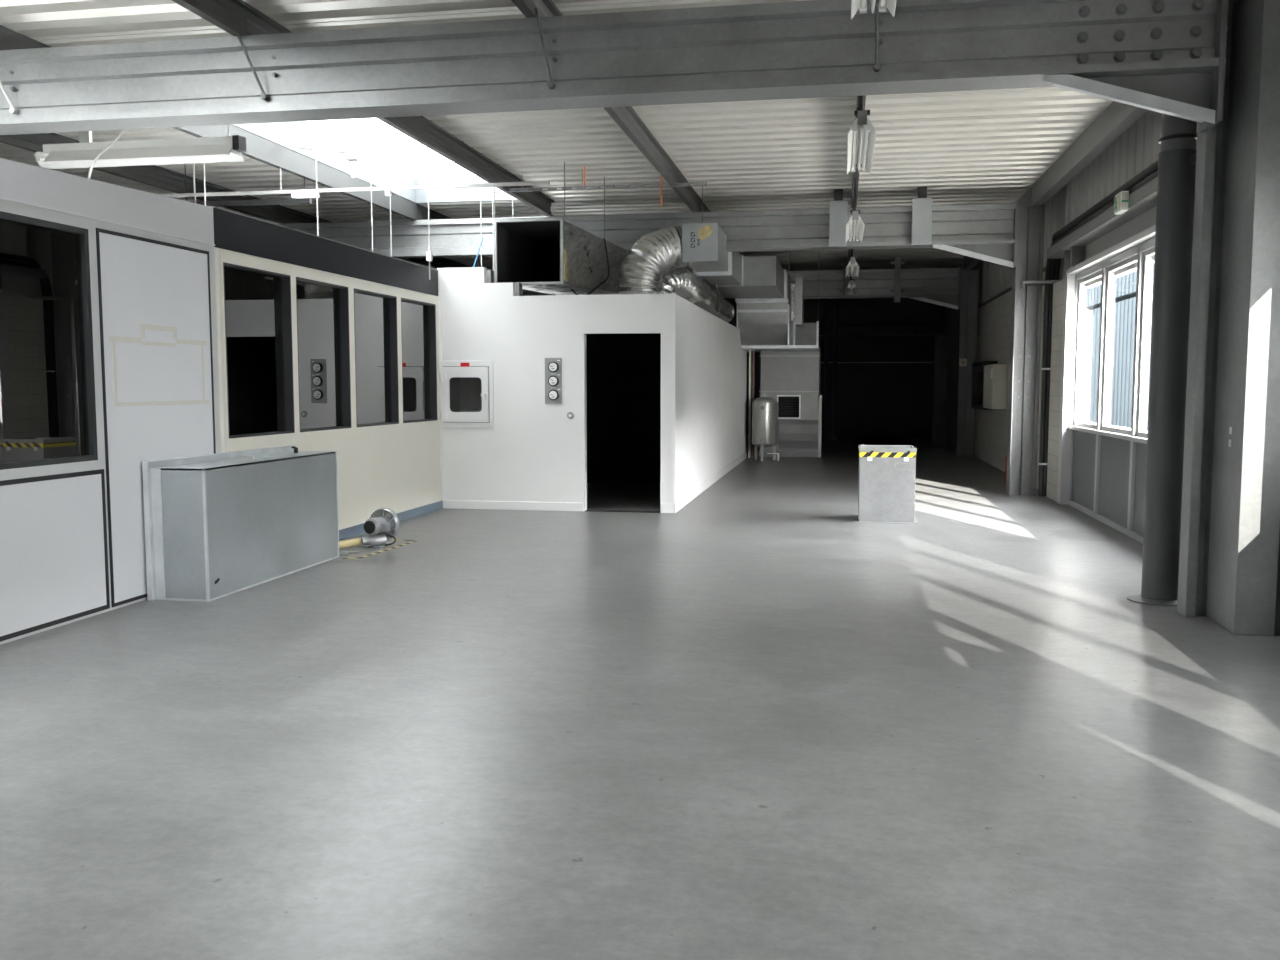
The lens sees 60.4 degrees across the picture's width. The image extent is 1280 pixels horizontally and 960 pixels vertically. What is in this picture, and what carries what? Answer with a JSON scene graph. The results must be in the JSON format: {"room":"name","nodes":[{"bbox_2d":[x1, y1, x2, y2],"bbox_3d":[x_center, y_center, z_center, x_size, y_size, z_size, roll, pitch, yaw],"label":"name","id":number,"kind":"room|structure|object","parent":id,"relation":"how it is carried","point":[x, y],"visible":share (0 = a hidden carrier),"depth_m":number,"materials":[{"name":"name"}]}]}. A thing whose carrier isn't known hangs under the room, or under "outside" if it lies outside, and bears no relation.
{"room":"industrial workshop","nodes":[
{"label":"industrial workshop","id":0,"kind":"room"},
{"bbox_2d":[0,158,440,644],"bbox_3d":[-3.318,-0.750,9.469,0.128,2.965,8.700,1,5,10],"label":"wall","id":1,"kind":"structure","parent":0,"point":[72,535],"depth_m":7.92,"materials":[{"name":"white paint"}]},
{"bbox_2d":[0,211,97,469],"bbox_3d":[-3.846,-0.824,6.493,0.049,1.535,1.790,1,5,10],"label":"window","id":2,"kind":"structure","parent":1,"relation":"in","point":[48,404],"depth_m":6.97,"materials":[{"name":"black glass"}]},
{"bbox_2d":[223,262,294,438],"bbox_3d":[-3.318,-1.098,9.508,0.094,1.428,1.113,1,5,10],"label":"window","id":3,"kind":"structure","parent":1,"relation":"in","point":[256,334],"depth_m":9.62,"materials":[{"name":"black glass"}]},
{"bbox_2d":[296,277,350,431],"bbox_3d":[-3.103,-1.200,10.686,0.094,1.428,1.100,1,5,10],"label":"window","id":4,"kind":"structure","parent":1,"relation":"in","point":[321,334],"depth_m":10.82,"materials":[{"name":"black glass"}]},
{"bbox_2d":[354,288,398,426],"bbox_3d":[-2.883,-1.304,11.892,0.094,1.428,1.120,1,5,10],"label":"window","id":5,"kind":"structure","parent":1,"relation":"in","point":[375,314],"depth_m":12.05,"materials":[{"name":"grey glass"}]},
{"bbox_2d":[339,501,442,539],"bbox_3d":[-2.935,0.517,11.451,0.014,0.100,4.930,1,5,10],"label":"baseboard","id":6,"kind":"structure","parent":1,"relation":"attached to","point":[348,532],"depth_m":12.68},
{"bbox_2d":[401,298,436,422],"bbox_3d":[-2.664,-1.407,13.090,0.094,1.428,1.095,1,5,10],"label":"window","id":7,"kind":"structure","parent":1,"relation":"in","point":[418,318],"depth_m":13.27,"materials":[{"name":"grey glass"}]},
{"bbox_2d":[0,0,1112,272],"bbox_3d":[-1.575,-4.064,14.220,14.900,0.150,41.200,1,5,10],"label":"ceiling","id":8,"kind":"structure","parent":0,"point":[974,146],"depth_m":12.48,"materials":[{"name":"white metal"}]},
{"bbox_2d":[88,129,126,178],"bbox_3d":[-4.202,-2.836,8.888,0.534,1.382,0.043,-4,6,-39],"label":"cable","id":9,"kind":"object","parent":8,"relation":"hanging from","point":[122,131],"visible":0.41,"depth_m":8.81,"materials":[{"name":"white plastic"}]},
{"bbox_2d":[34,125,245,168],"bbox_3d":[-4.473,-3.207,9.722,2.070,0.787,0.270,1,5,10],"label":"light","id":10,"kind":"object","parent":8,"relation":"hanging from","point":[82,154],"visible":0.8,"depth_m":9.71,"materials":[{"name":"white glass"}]},
{"bbox_2d":[194,163,195,202],"bbox_3d":[-5.220,-3.134,12.926,0.013,1.520,0.013,1,5,10],"label":"rod","id":11,"kind":"object","parent":8,"relation":"hanging from","point":[194,163],"visible":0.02,"depth_m":12.89,"materials":[{"name":"metal"}]},
{"bbox_2d":[203,163,205,205],"bbox_3d":[-4.671,-3.038,11.813,0.013,1.520,0.013,1,5,10],"label":"rod","id":12,"kind":"object","parent":8,"relation":"hanging from","point":[203,163],"visible":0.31,"depth_m":11.80,"materials":[{"name":"metal"}]},
{"bbox_2d":[315,142,318,235],"bbox_3d":[-3.711,-3.110,12.652,0.013,1.520,0.013,1,5,10],"label":"rod","id":13,"kind":"object","parent":8,"relation":"hanging from","point":[315,142],"visible":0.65,"depth_m":12.62,"materials":[{"name":"metal"}]},
{"bbox_2d":[288,209,470,267],"bbox_3d":[-4.726,-4.489,21.472,0.070,0.250,8.596,1,5,10],"label":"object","id":14,"kind":"structure","parent":8,"relation":"hanging from","point":[294,216],"depth_m":22.27,"materials":[{"name":"metal"}]},
{"bbox_2d":[426,147,432,279],"bbox_3d":[-2.505,-3.283,13.029,0.060,1.800,0.060,1,5,10],"label":"hanger","id":15,"kind":"object","parent":8,"relation":"hanging from","point":[429,256],"visible":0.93,"depth_m":13.05,"materials":[{"name":"metal"}]},
{"bbox_2d":[158,118,706,206],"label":"skylight","id":16,"kind":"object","parent":8,"relation":"in","point":[410,170],"depth_m":14.17,"materials":[{"name":"white glass"}]},
{"bbox_2d":[290,144,421,195],"bbox_3d":[-3.071,-3.589,12.509,2.026,0.719,0.270,1,5,10],"label":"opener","id":17,"kind":"object","parent":16,"relation":"attached to","point":[352,153],"visible":0.94,"depth_m":12.45,"materials":[{"name":"white metal"}]},
{"bbox_2d":[492,162,627,294],"bbox_3d":[-0.984,-3.229,14.726,1.142,1.621,2.301,2,5,19],"label":"duct","id":18,"kind":"object","parent":8,"relation":"hanging from","point":[549,255],"visible":0.91,"depth_m":14.43,"materials":[{"name":"metal"}]},
{"bbox_2d":[661,176,661,205],"bbox_3d":[0.271,-3.717,13.864,0.020,0.520,0.005,1,5,10],"label":"strap","id":19,"kind":"object","parent":8,"relation":"hanging from","point":[661,176],"visible":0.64,"depth_m":13.87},
{"bbox_2d":[682,186,819,351],"bbox_3d":[2.236,-3.432,19.486,1.740,2.035,9.618,1,5,10],"label":"duct","id":20,"kind":"object","parent":8,"relation":"hanging from","point":[770,308],"visible":0.92,"depth_m":20.31,"materials":[{"name":"metal"}]},
{"bbox_2d":[793,321,818,344],"bbox_3d":[3.541,-3.078,23.404,0.530,0.535,0.930,1,5,10],"label":"outlet","id":21,"kind":"object","parent":20,"relation":"attached to","point":[808,334],"depth_m":22.97,"materials":[{"name":"metal"}]},
{"bbox_2d":[804,256,946,302],"bbox_3d":[4.849,-4.337,23.837,3.500,0.980,0.200,1,5,10],"label":"rail","id":22,"kind":"object","parent":8,"relation":"hanging from","point":[897,263],"visible":0.85,"depth_m":23.72,"materials":[{"name":"metal"}]},
{"bbox_2d":[441,267,671,502],"bbox_3d":[-1.034,-1.117,13.539,2.960,2.995,0.100,1,5,10],"label":"wall","id":23,"kind":"structure","parent":0,"point":[533,452],"depth_m":13.56,"materials":[{"name":"white paint"}]},
{"bbox_2d":[437,268,443,500],"bbox_3d":[-2.491,-1.132,13.747,0.042,2.990,0.012,1,5,10],"label":"trim","id":24,"kind":"structure","parent":23,"relation":"attached to","point":[438,269],"depth_m":13.71,"materials":[{"name":"white plastic"}]},
{"bbox_2d":[440,361,493,427],"bbox_3d":[-2.119,-1.083,13.893,0.690,0.832,0.600,1,5,10],"label":"hatch","id":25,"kind":"object","parent":23,"relation":"in","point":[466,387],"visible":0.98,"depth_m":13.69,"materials":[{"name":"white metal"}]},
{"bbox_2d":[545,358,561,403],"bbox_3d":[-1.065,-1.212,13.460,0.211,0.562,0.051,1,5,10],"label":"panel","id":26,"kind":"object","parent":23,"relation":"attached to","point":[553,366],"visible":1,"depth_m":13.46,"materials":[{"name":"white plastic"}]},
{"bbox_2d":[443,500,675,512],"bbox_3d":[-1.026,0.318,13.601,2.958,0.125,0.018,1,5,10],"label":"baseboard","id":27,"kind":"structure","parent":23,"relation":"attached to","point":[449,504],"depth_m":13.68,"materials":[{"name":"white plastic"}]},
{"bbox_2d":[567,412,573,418],"bbox_3d":[-0.855,-0.790,13.466,0.084,0.084,0.034,1,5,10],"label":"button","id":28,"kind":"object","parent":23,"relation":"attached to","point":[570,415],"visible":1,"depth_m":13.46,"materials":[{"name":"metal"}]},
{"bbox_2d":[583,332,661,512],"bbox_3d":[-0.204,-0.700,13.426,0.965,2.185,0.114,1,5,10],"label":"door frame","id":29,"kind":"structure","parent":23,"relation":"in","point":[584,334],"depth_m":13.43,"materials":[{"name":"white paint"}]},
{"bbox_2d":[671,293,675,502],"bbox_3d":[0.404,-0.916,13.254,0.047,2.645,0.047,1,5,10],"label":"trim","id":30,"kind":"structure","parent":23,"relation":"attached to","point":[673,334],"depth_m":13.23,"materials":[{"name":"white plastic"}]},
{"bbox_2d":[586,333,660,483],"bbox_3d":[-0.727,-1.069,15.512,2.860,2.560,3.870,1,5,10],"label":"wall","id":31,"kind":"structure","parent":0,"point":[624,370],"depth_m":17.29,"materials":[{"name":"black"}]},
{"bbox_2d":[0,436,1279,959],"bbox_3d":[-1.477,0.396,14.587,14.900,0.200,41.000,1,5,10],"label":"floor","id":32,"kind":"structure","parent":0,"point":[753,719],"depth_m":4.71,"materials":[{"name":"concrete"}]},
{"bbox_2d":[142,445,338,601],"bbox_3d":[-3.134,0.275,8.929,0.466,1.016,2.185,1,5,10],"label":"cabinet","id":33,"kind":"object","parent":32,"relation":"on","point":[218,525],"visible":1,"depth_m":8.29,"materials":[{"name":"metal"}]},
{"bbox_2d":[357,508,399,547],"bbox_3d":[-2.523,0.458,10.643,0.332,0.355,0.388,1,5,10],"label":"blower","id":34,"kind":"object","parent":32,"relation":"on","point":[383,525],"visible":1,"depth_m":10.58,"materials":[{"name":"metal"}]},
{"bbox_2d":[339,538,361,548],"bbox_3d":[-2.821,0.612,10.315,0.087,0.083,0.570,3,6,33],"label":"hose","id":35,"kind":"object","parent":34,"relation":"attached to","point":[353,542],"visible":0.51,"depth_m":10.40,"materials":[{"name":"beige plastic"}]},
{"bbox_2d":[342,539,417,558],"bbox_3d":[-2.477,0.654,10.427,0.325,0.003,1.247,1,5,10],"label":"tape","id":36,"kind":"object","parent":32,"relation":"on","point":[411,541],"visible":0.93,"depth_m":10.38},
{"bbox_2d":[585,510,659,512],"bbox_3d":[-0.204,0.384,13.522,0.941,0.008,0.130,1,5,10],"label":"trim","id":37,"kind":"structure","parent":32,"relation":"on","point":[585,510],"depth_m":13.48,"materials":[{"name":"grey metal"}]},
{"bbox_2d":[748,351,751,457],"bbox_3d":[2.374,-1.629,23.681,0.030,2.270,0.450,1,5,10],"label":"board","id":38,"kind":"object","parent":32,"relation":"on","point":[750,352],"visible":0.79,"depth_m":23.51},
{"bbox_2d":[751,351,754,456],"bbox_3d":[2.424,-1.628,23.647,0.070,2.275,0.070,1,5,10],"label":"pipe","id":39,"kind":"object","parent":32,"relation":"on","point":[753,352],"visible":0.63,"depth_m":23.59,"materials":[{"name":"grey metal"}]},
{"bbox_2d":[752,393,777,460],"bbox_3d":[2.568,-1.092,22.636,0.524,1.380,0.544,1,5,10],"label":"tank","id":40,"kind":"object","parent":32,"relation":"on","point":[764,409],"visible":1,"depth_m":22.43,"materials":[{"name":"metal"}]},
{"bbox_2d":[759,351,822,456],"bbox_3d":[3.376,-1.694,24.406,1.360,2.275,1.560,1,5,10],"label":"cabinet","id":41,"kind":"object","parent":32,"relation":"on","point":[792,378],"visible":0.94,"depth_m":23.72,"materials":[{"name":"metal"}]},
{"bbox_2d":[778,398,798,416],"bbox_3d":[3.217,-1.565,23.793,0.460,0.411,0.037,1,5,10],"label":"grille","id":42,"kind":"object","parent":41,"relation":"attached to","point":[778,398],"depth_m":23.79,"materials":[{"name":"metal"}]},
{"bbox_2d":[853,444,918,523],"bbox_3d":[2.831,0.017,12.676,0.713,0.885,0.720,1,5,10],"label":"box","id":43,"kind":"object","parent":32,"relation":"on","point":[886,486],"visible":1,"depth_m":12.37,"materials":[{"name":"metal"}]},
{"bbox_2d":[932,336,947,447],"bbox_3d":[7.387,-2.164,27.091,0.300,2.750,0.120,1,5,10],"label":"guide","id":44,"kind":"object","parent":32,"relation":"on","point":[941,342],"visible":1,"depth_m":27.03,"materials":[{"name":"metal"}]},
{"bbox_2d":[955,269,978,456],"bbox_3d":[7.093,-2.518,23.869,0.360,4.010,0.320,1,5,10],"label":"steel column","id":45,"kind":"structure","parent":32,"relation":"on","point":[969,279],"depth_m":23.77,"materials":[{"name":"grey metal"}]},
{"bbox_2d":[522,266,960,309],"bbox_3d":[0.068,-4.242,25.004,13.880,0.911,0.340,1,5,10],"label":"steel beam","id":46,"kind":"structure","parent":45,"relation":"attached to","point":[930,280],"depth_m":23.93,"materials":[{"name":"metal"}]},
{"bbox_2d":[695,197,743,256],"bbox_3d":[1.600,-4.390,20.325,0.070,0.250,8.596,1,5,10],"label":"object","id":47,"kind":"structure","parent":46,"relation":"on","point":[698,204],"depth_m":16.65,"materials":[{"name":"metal"}]},
{"bbox_2d":[848,249,850,262],"bbox_3d":[3.824,-4.355,19.921,0.070,0.250,8.596,1,5,10],"label":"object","id":48,"kind":"structure","parent":46,"relation":"on","point":[849,250],"depth_m":21.52,"materials":[{"name":"metal"}]},
{"bbox_2d":[846,274,856,294],"bbox_3d":[4.377,-4.177,22.764,0.220,0.575,1.710,1,5,10],"label":"strip light","id":49,"kind":"object","parent":48,"relation":"hanging from","point":[851,288],"visible":0.94,"depth_m":22.23,"materials":[{"name":"metal"}]},
{"bbox_2d":[846,249,859,276],"bbox_3d":[3.641,-3.838,18.846,0.220,0.575,1.710,1,5,10],"label":"strip light","id":50,"kind":"object","parent":48,"relation":"hanging from","point":[852,267],"visible":0.96,"depth_m":18.40,"materials":[{"name":"metal"}]},
{"bbox_2d":[959,358,966,365],"bbox_3d":[6.962,-2.534,23.706,0.160,0.170,0.055,1,5,10],"label":"button","id":51,"kind":"object","parent":45,"relation":"attached to","point":[962,361],"visible":1,"depth_m":23.70,"materials":[{"name":"plastic"}]},
{"bbox_2d":[1005,456,1006,482],"bbox_3d":[5.863,-0.168,17.518,0.080,0.420,0.070,1,5,10],"label":"marker post","id":52,"kind":"object","parent":32,"relation":"on","point":[1006,456],"visible":0.36,"depth_m":17.51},
{"bbox_2d":[1006,205,1044,495],"bbox_3d":[5.415,-1.792,15.465,0.360,4.010,0.320,1,5,10],"label":"steel column","id":53,"kind":"structure","parent":32,"relation":"on","point":[1026,305],"depth_m":15.37,"materials":[{"name":"grey metal"}]},
{"bbox_2d":[279,201,1017,268],"bbox_3d":[-1.531,-3.515,16.585,13.760,0.911,0.340,1,5,10],"label":"steel beam","id":54,"kind":"structure","parent":53,"relation":"attached to","point":[986,232],"depth_m":15.92,"materials":[{"name":"metal"}]},
{"bbox_2d":[420,205,451,219],"bbox_3d":[-2.630,-4.456,21.092,0.070,0.250,8.596,1,5,10],"label":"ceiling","id":55,"kind":"structure","parent":54,"relation":"on","point":[423,210],"depth_m":17.28,"materials":[{"name":"metal"}]},
{"bbox_2d":[829,189,846,246],"bbox_3d":[2.804,-3.707,15.557,0.250,0.810,0.070,1,5,10],"label":"plate","id":56,"kind":"object","parent":54,"relation":"attached to","point":[838,207],"visible":0.98,"depth_m":15.53,"materials":[{"name":"metal"}]},
{"bbox_2d":[851,95,865,207],"bbox_3d":[2.282,-3.626,11.482,0.070,0.250,8.616,1,5,10],"label":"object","id":57,"kind":"structure","parent":54,"relation":"on","point":[855,174],"depth_m":13.24,"materials":[{"name":"metal"}]},
{"bbox_2d":[845,178,864,242],"bbox_3d":[2.744,-3.424,14.047,0.220,0.575,1.710,1,5,10],"label":"strip light","id":58,"kind":"object","parent":57,"relation":"hanging from","point":[855,225],"visible":1,"depth_m":13.57,"materials":[{"name":"metal"}]},
{"bbox_2d":[847,96,876,173],"bbox_3d":[1.865,-3.033,9.293,0.220,0.575,1.710,1,5,10],"label":"strip light","id":59,"kind":"object","parent":57,"relation":"hanging from","point":[861,137],"visible":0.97,"depth_m":9.00,"materials":[{"name":"white metal"}]},
{"bbox_2d":[911,186,931,244],"bbox_3d":[3.935,-3.690,15.352,0.270,0.810,0.070,1,5,10],"label":"plate","id":60,"kind":"object","parent":54,"relation":"attached to","point":[922,205],"visible":1,"depth_m":15.32,"materials":[{"name":"metal"}]},
{"bbox_2d":[963,186,1031,269],"bbox_3d":[6.275,-4.303,19.488,0.140,0.280,8.580,1,5,10],"label":"steel beam","id":61,"kind":"structure","parent":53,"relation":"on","point":[1025,200],"depth_m":16.30,"materials":[{"name":"metal"}]},
{"bbox_2d":[1020,280,1059,288],"bbox_3d":[5.524,-2.679,15.093,0.560,0.100,0.300,1,5,10],"label":"pipe","id":62,"kind":"object","parent":53,"relation":"attached to","point":[1023,283],"visible":0.82,"depth_m":14.98,"materials":[{"name":"metal"}]},
{"bbox_2d":[1031,101,1148,205],"bbox_3d":[4.761,-3.587,11.201,0.140,0.280,8.290,1,5,10],"label":"steel beam","id":63,"kind":"structure","parent":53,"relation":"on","point":[1117,118],"depth_m":11.93,"materials":[{"name":"metal"}]},
{"bbox_2d":[1127,113,1222,605],"bbox_3d":[3.705,-1.239,7.601,0.400,4.260,0.723,1,5,10],"label":"drainpipe","id":64,"kind":"object","parent":32,"relation":"on","point":[1177,155],"visible":0.81,"depth_m":7.73,"materials":[{"name":"grey plastic"}]},
{"bbox_2d":[1177,0,1279,635],"bbox_3d":[3.936,-1.204,6.971,0.640,4.300,0.680,1,5,10],"label":"steel column","id":65,"kind":"structure","parent":32,"relation":"on","point":[1229,555],"depth_m":6.88,"materials":[{"name":"metal"}]},
{"bbox_2d":[0,0,1226,134],"bbox_3d":[-3.109,-2.785,8.143,13.690,0.911,0.340,1,5,10],"label":"steel beam","id":66,"kind":"structure","parent":65,"relation":"attached to","point":[1162,56],"depth_m":7.50,"materials":[{"name":"metal"}]},
{"bbox_2d":[0,82,18,114],"bbox_3d":[-4.833,-3.008,8.307,0.242,0.465,0.068,-1,5,-10],"label":"rod","id":67,"kind":"object","parent":66,"relation":"attached to","point":[12,109],"visible":1,"depth_m":8.32,"materials":[{"name":"metal"}]},
{"bbox_2d":[0,133,290,223],"bbox_3d":[-6.268,-3.760,13.033,0.070,0.250,8.616,1,5,10],"label":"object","id":68,"kind":"structure","parent":66,"relation":"on","point":[152,175],"depth_m":14.07,"materials":[{"name":"metal"}]},
{"bbox_2d":[0,25,420,219],"bbox_3d":[-4.172,-3.728,12.652,0.070,0.250,8.616,1,5,10],"label":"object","id":69,"kind":"structure","parent":66,"relation":"on","point":[261,149],"depth_m":12.89,"materials":[{"name":"metal"}]},
{"bbox_2d":[172,0,252,35],"bbox_3d":[-4.109,-2.739,1.208,0.070,0.250,13.956,1,5,10],"label":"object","id":70,"kind":"structure","parent":66,"relation":"on","point":[227,15],"depth_m":7.74,"materials":[{"name":"metal"}]},
{"bbox_2d":[235,27,268,100],"bbox_3d":[-2.801,-3.001,7.937,0.234,0.495,0.069,-1,5,-11],"label":"rod","id":71,"kind":"object","parent":66,"relation":"attached to","point":[264,96],"visible":0.89,"depth_m":7.93,"materials":[{"name":"metal"}]},
{"bbox_2d":[245,7,554,215],"bbox_3d":[-2.087,-3.695,12.274,0.070,0.250,8.616,1,5,10],"label":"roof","id":72,"kind":"structure","parent":66,"relation":"on","point":[422,130],"depth_m":12.18,"materials":[{"name":"metal"}]},
{"bbox_2d":[511,0,535,17],"bbox_3d":[-1.964,-2.705,0.819,0.070,0.250,13.956,1,5,10],"label":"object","id":73,"kind":"structure","parent":66,"relation":"on","point":[525,6],"depth_m":7.37,"materials":[{"name":"metal"}]},
{"bbox_2d":[535,8,554,88],"bbox_3d":[-0.641,-2.955,7.536,0.068,0.514,0.162,4,6,38],"label":"rod","id":74,"kind":"object","parent":66,"relation":"attached to","point":[550,84],"visible":1,"depth_m":7.54,"materials":[{"name":"metal"}]},
{"bbox_2d":[533,0,698,211],"bbox_3d":[0.058,-3.661,11.885,0.070,0.250,8.616,1,5,10],"label":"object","id":75,"kind":"structure","parent":66,"relation":"on","point":[628,120],"depth_m":11.94,"materials":[{"name":"metal"}]},
{"bbox_2d":[873,5,880,71],"bbox_3d":[1.544,-2.906,7.144,0.048,0.463,0.131,1,5,10],"label":"rod","id":76,"kind":"object","parent":66,"relation":"attached to","point":[877,66],"visible":1,"depth_m":7.15,"materials":[{"name":"metal"}]},
{"bbox_2d":[675,295,746,501],"bbox_3d":[1.293,-1.351,18.332,0.100,2.637,10.170,1,5,10],"label":"wall","id":77,"kind":"structure","parent":0,"point":[711,362],"depth_m":16.40,"materials":[{"name":"white paint"}]},
{"bbox_2d":[674,452,746,512],"bbox_3d":[1.341,-0.094,18.372,0.018,0.125,10.288,1,5,10],"label":"baseboard","id":78,"kind":"structure","parent":77,"relation":"attached to","point":[694,493],"depth_m":16.30,"materials":[{"name":"white plastic"}]},
{"bbox_2d":[724,298,944,435],"bbox_3d":[2.011,-3.548,33.758,14.800,4.360,0.300,1,5,10],"label":"wall","id":79,"kind":"structure","parent":0,"point":[853,311],"depth_m":32.62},
{"bbox_2d":[818,324,940,437],"bbox_3d":[6.948,-2.903,32.453,3.600,3.300,0.600,1,5,10],"label":"door","id":80,"kind":"structure","parent":79,"relation":"in","point":[885,373],"depth_m":32.58,"materials":[{"name":"metal"}]},
{"bbox_2d":[851,0,896,18],"bbox_3d":[1.041,-2.584,4.790,0.220,0.575,1.710,1,5,10],"label":"strip light","id":81,"kind":"object","parent":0,"point":[855,4],"visible":1,"depth_m":5.57,"materials":[{"name":"metal"}]},
{"bbox_2d":[1044,259,1056,495],"bbox_3d":[4.975,-1.170,11.298,0.129,3.487,8.228,1,5,10],"label":"pipe","id":82,"kind":"object","parent":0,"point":[1054,261],"visible":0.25,"depth_m":15.25,"materials":[{"name":"grey metal"}]},
{"bbox_2d":[944,110,1197,501],"bbox_3d":[5.410,-1.767,13.142,0.220,4.360,41.000,1,5,10],"label":"wall","id":83,"kind":"structure","parent":0,"point":[1137,148],"depth_m":15.18,"materials":[{"name":"metal"}]},
{"bbox_2d":[971,361,997,409],"bbox_3d":[6.805,-1.871,21.779,0.240,0.920,1.950,1,5,10],"label":"upper cabinet","id":84,"kind":"object","parent":83,"relation":"attached to","point":[978,367],"visible":0.57,"depth_m":22.60,"materials":[{"name":"metal"}]},
{"bbox_2d":[983,364,1007,408],"bbox_3d":[6.497,-1.712,20.166,0.265,0.800,1.250,1,5,10],"label":"electrical box","id":85,"kind":"object","parent":83,"relation":"attached to","point":[995,375],"visible":1,"depth_m":19.57,"materials":[{"name":"white plastic"}]},
{"bbox_2d":[1047,176,1157,269],"bbox_3d":[4.944,-2.622,11.062,0.220,0.380,8.100,1,5,10],"label":"steel beam","id":86,"kind":"structure","parent":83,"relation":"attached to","point":[1072,248],"depth_m":12.21,"materials":[{"name":"metal"}]},
{"bbox_2d":[1038,143,1196,495],"bbox_3d":[4.910,-1.171,11.309,0.097,3.487,8.227,1,5,10],"label":"cable","id":87,"kind":"object","parent":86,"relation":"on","point":[1155,174],"visible":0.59,"depth_m":15.22,"materials":[{"name":"grey metal"}]},
{"bbox_2d":[1114,191,1128,214],"bbox_3d":[4.756,-2.741,10.878,0.084,0.190,0.268,1,5,10],"label":"exit sign","id":88,"kind":"object","parent":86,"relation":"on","point":[1121,200],"visible":1,"depth_m":10.77,"materials":[{"name":"white plastic"}]},
{"bbox_2d":[1052,133,1196,279],"bbox_3d":[4.963,-1.215,11.296,0.197,3.577,8.228,1,5,10],"label":"pipe","id":89,"kind":"object","parent":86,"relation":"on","point":[1152,168],"visible":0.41,"depth_m":11.95,"materials":[{"name":"grey metal"}]},
{"bbox_2d":[1057,224,1155,543],"bbox_3d":[5.082,-0.958,11.206,0.310,3.080,6.430,1,5,10],"label":"window","id":90,"kind":"structure","parent":83,"relation":"in","point":[1102,467],"depth_m":12.56,"materials":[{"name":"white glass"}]},
{"bbox_3d":[-0.163,-2.640,18.487,2.860,0.060,10.170,1,5,10],"label":"ceiling","id":91,"kind":"structure","parent":0,"visible":0},
{"bbox_2d":[473,237,482,266],"bbox_3d":[-2.228,-2.781,14.654,0.313,0.884,0.016,1,5,10],"label":"cord","id":92,"kind":"object","parent":91,"relation":"attached to","point":[482,237],"visible":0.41,"depth_m":14.62,"materials":[{"name":"plastic"}]},
{"bbox_2d":[480,178,481,266],"bbox_3d":[-2.167,-3.363,15.001,0.060,1.980,0.060,1,5,10],"label":"hanger","id":93,"kind":"object","parent":91,"relation":"attached to","point":[480,178],"visible":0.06,"depth_m":14.98,"materials":[{"name":"metal"}]},
{"bbox_2d":[492,187,493,270],"bbox_3d":[-2.055,-3.426,15.383,0.013,2.040,0.013,1,5,10],"label":"rod","id":94,"kind":"object","parent":91,"relation":"attached to","point":[492,187],"visible":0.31,"depth_m":15.37,"materials":[{"name":"metal"}]},
{"bbox_2d":[487,270,522,295],"bbox_3d":[-1.807,-2.457,13.866,0.660,0.370,0.250,1,5,10],"label":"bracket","id":95,"kind":"object","parent":91,"relation":"on","point":[490,273],"visible":0.21,"depth_m":13.79,"materials":[{"name":"metal"}]},
{"bbox_2d":[618,226,688,293],"bbox_3d":[0.244,-2.928,15.050,1.198,1.109,0.599,-3,6,-30],"label":"flexible duct","id":96,"kind":"object","parent":91,"relation":"on","point":[654,253],"visible":0.77,"depth_m":14.74,"materials":[{"name":"silver metal"}]},
{"bbox_2d":[656,267,734,322],"bbox_3d":[1.042,-2.940,18.153,0.673,0.693,5.949,1,5,14],"label":"flexible duct","id":97,"kind":"object","parent":91,"relation":"on","point":[680,281],"visible":0.72,"depth_m":16.19,"materials":[{"name":"silver metal"}]},
{"label":"outside","id":98,"kind":"structure","parent":0,"visible":0},
{"bbox_2d":[1081,421,1147,431],"bbox_3d":[27.618,-0.885,30.585,36.600,0.200,130.000,1,5,10],"label":"ground","id":99,"kind":"structure","parent":98,"point":[1081,421],"depth_m":43.90,"materials":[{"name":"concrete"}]},
{"bbox_2d":[1081,264,1153,430],"bbox_3d":[21.512,-14.043,41.736,5.200,24.100,88.100,1,5,10],"label":"neighbouring building","id":100,"kind":"structure","parent":99,"relation":"on","point":[1124,286],"depth_m":44.61,"materials":[{"name":"white metal"}]},
{"bbox_3d":[-5.147,-2.157,9.630,3.570,0.060,8.800,1,5,10],"label":"ceiling","id":101,"kind":"structure","parent":0,"visible":0},
{"bbox_2d":[369,118,372,250],"bbox_3d":[-3.108,-3.288,12.731,0.013,1.860,0.013,1,5,10],"label":"rod","id":102,"kind":"object","parent":101,"relation":"attached to","point":[369,118],"visible":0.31,"depth_m":12.71,"materials":[{"name":"metal"}]},
{"bbox_2d":[388,125,391,256],"bbox_3d":[-2.834,-3.266,12.478,0.013,1.860,0.013,1,5,10],"label":"rod","id":103,"kind":"object","parent":101,"relation":"attached to","point":[388,125],"visible":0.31,"depth_m":12.48,"materials":[{"name":"metal"}]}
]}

